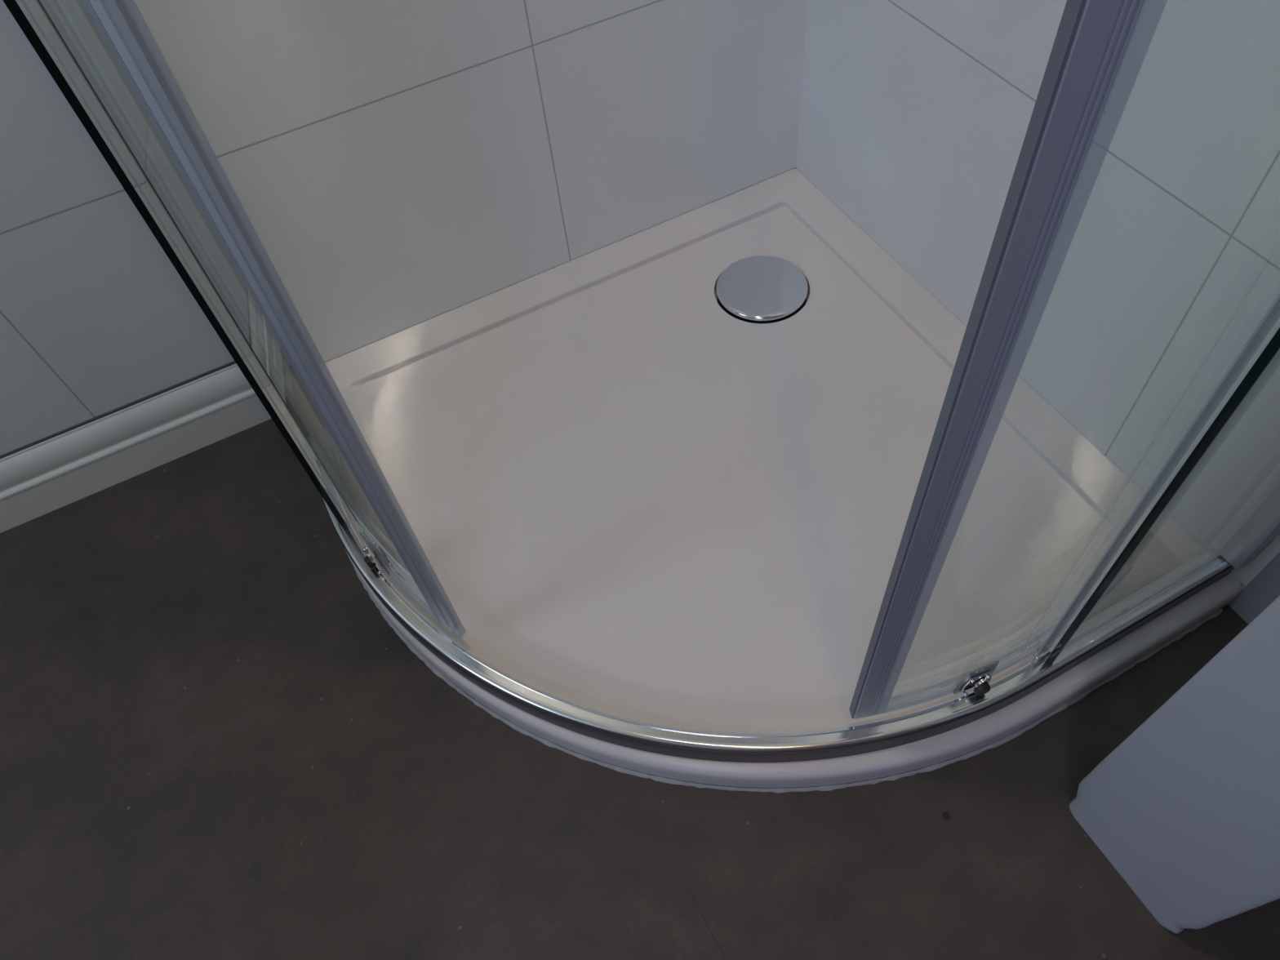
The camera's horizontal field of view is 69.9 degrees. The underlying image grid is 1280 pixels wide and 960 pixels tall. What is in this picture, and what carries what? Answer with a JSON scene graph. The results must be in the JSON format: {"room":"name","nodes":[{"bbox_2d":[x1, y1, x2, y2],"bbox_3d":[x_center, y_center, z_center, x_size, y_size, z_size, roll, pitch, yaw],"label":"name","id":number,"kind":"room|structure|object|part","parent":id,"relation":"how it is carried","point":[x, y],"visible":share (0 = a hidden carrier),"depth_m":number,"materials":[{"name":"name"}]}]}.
{"room":"bathroom","nodes":[
{"label":"bathroom","id":0,"kind":"room"},
{"bbox_2d":[0,0,808,455],"bbox_3d":[-0.837,-0.608,0.312,2.400,2.100,0.100,-26,57,-12],"label":"wall","id":1,"kind":"structure","parent":0,"point":[392,166],"depth_m":1.03,"materials":[{"name":"tile"}]},
{"bbox_2d":[0,360,271,533],"bbox_3d":[-1.087,0.174,1.012,1.403,0.098,0.016,-26,57,-12],"label":"baseboard","id":2,"kind":"structure","parent":1,"relation":"attached to","point":[49,473],"depth_m":1.12,"materials":[{"name":"white paint"}]},
{"bbox_2d":[0,418,1279,959],"bbox_3d":[-0.007,1.132,0.335,2.400,0.050,3.300,-26,57,-12],"label":"floor","id":3,"kind":"structure","parent":0,"point":[216,743],"depth_m":0.88,"materials":[{"name":"brown plastic"}]},
{"bbox_2d":[292,168,1242,793],"bbox_3d":[0.071,0.004,1.062,0.794,0.040,0.810,-26,57,-12],"label":"shower tray","id":4,"kind":"object","parent":3,"relation":"on","point":[625,494],"visible":0.79,"depth_m":1.03,"materials":[{"name":"white ceramic"}]},
{"bbox_2d":[2,0,1279,762],"bbox_3d":[-0.050,-0.425,0.197,1.123,1.881,0.346,12,57,13],"label":"shower door frame","id":5,"kind":"structure","parent":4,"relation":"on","point":[1092,38],"depth_m":0.65,"materials":[{"name":"silver metal"}]},
{"bbox_3d":[-0.459,-0.569,0.332,0.006,1.826,0.262,-26,57,-12],"label":"fixed panel","id":6,"kind":"part","parent":5,"relation":"part of","materials":[{"name":"clear glass"}]},
{"bbox_3d":[-0.356,-0.467,0.254,0.029,1.810,0.304,-31,58,-16],"label":"sliding door","id":7,"kind":"part","parent":5,"relation":"part of","materials":[{"name":"clear glass"}]},
{"bbox_3d":[0.018,0.104,0.953,1.108,0.032,0.344,12,57,13],"label":"rail","id":8,"kind":"part","parent":5,"relation":"part of","materials":[{"name":"silver metal"}]},
{"bbox_3d":[0.017,0.110,0.952,1.110,0.026,0.334,12,57,13],"label":"rail","id":9,"kind":"part","parent":5,"relation":"part of","materials":[{"name":"grey metal"}]},
{"bbox_3d":[0.279,-0.359,0.121,0.305,1.810,0.029,-25,57,-12],"label":"sliding door","id":10,"kind":"part","parent":5,"relation":"part of","materials":[{"name":"clear glass"}]},
{"bbox_2d":[716,255,808,323],"bbox_3d":[0.164,-0.255,1.232,0.122,0.024,0.122,-26,57,-12],"label":"drain cover","id":11,"kind":"object","parent":4,"relation":"in","point":[757,289],"visible":0.98,"depth_m":1.22,"materials":[{"name":"silver metal"}]},
{"bbox_2d":[795,0,1279,589],"bbox_3d":[0.387,-0.775,0.318,0.100,2.100,0.806,-26,57,-12],"label":"wall","id":12,"kind":"structure","parent":0,"point":[1157,294],"depth_m":0.90,"materials":[{"name":"tile"}]},
{"bbox_2d":[1227,551,1279,624],"bbox_3d":[0.594,-0.465,0.082,0.100,2.100,0.076,-26,57,-12],"label":"wall","id":13,"kind":"structure","parent":0,"point":[1264,588],"depth_m":0.91,"materials":[{"name":"grey paint"}]},
{"bbox_3d":[-0.373,0.089,-0.218,2.200,2.100,0.118,-26,57,-12],"label":"wall","id":14,"kind":"structure","parent":0,"visible":0},
{"bbox_2d":[1069,595,1279,933],"bbox_3d":[0.009,-0.086,-0.115,0.935,2.075,0.138,-26,57,-12],"label":"door","id":15,"kind":"structure","parent":14,"relation":"in","point":[1185,809],"depth_m":0.66,"materials":[{"name":"white paint"}]}
]}

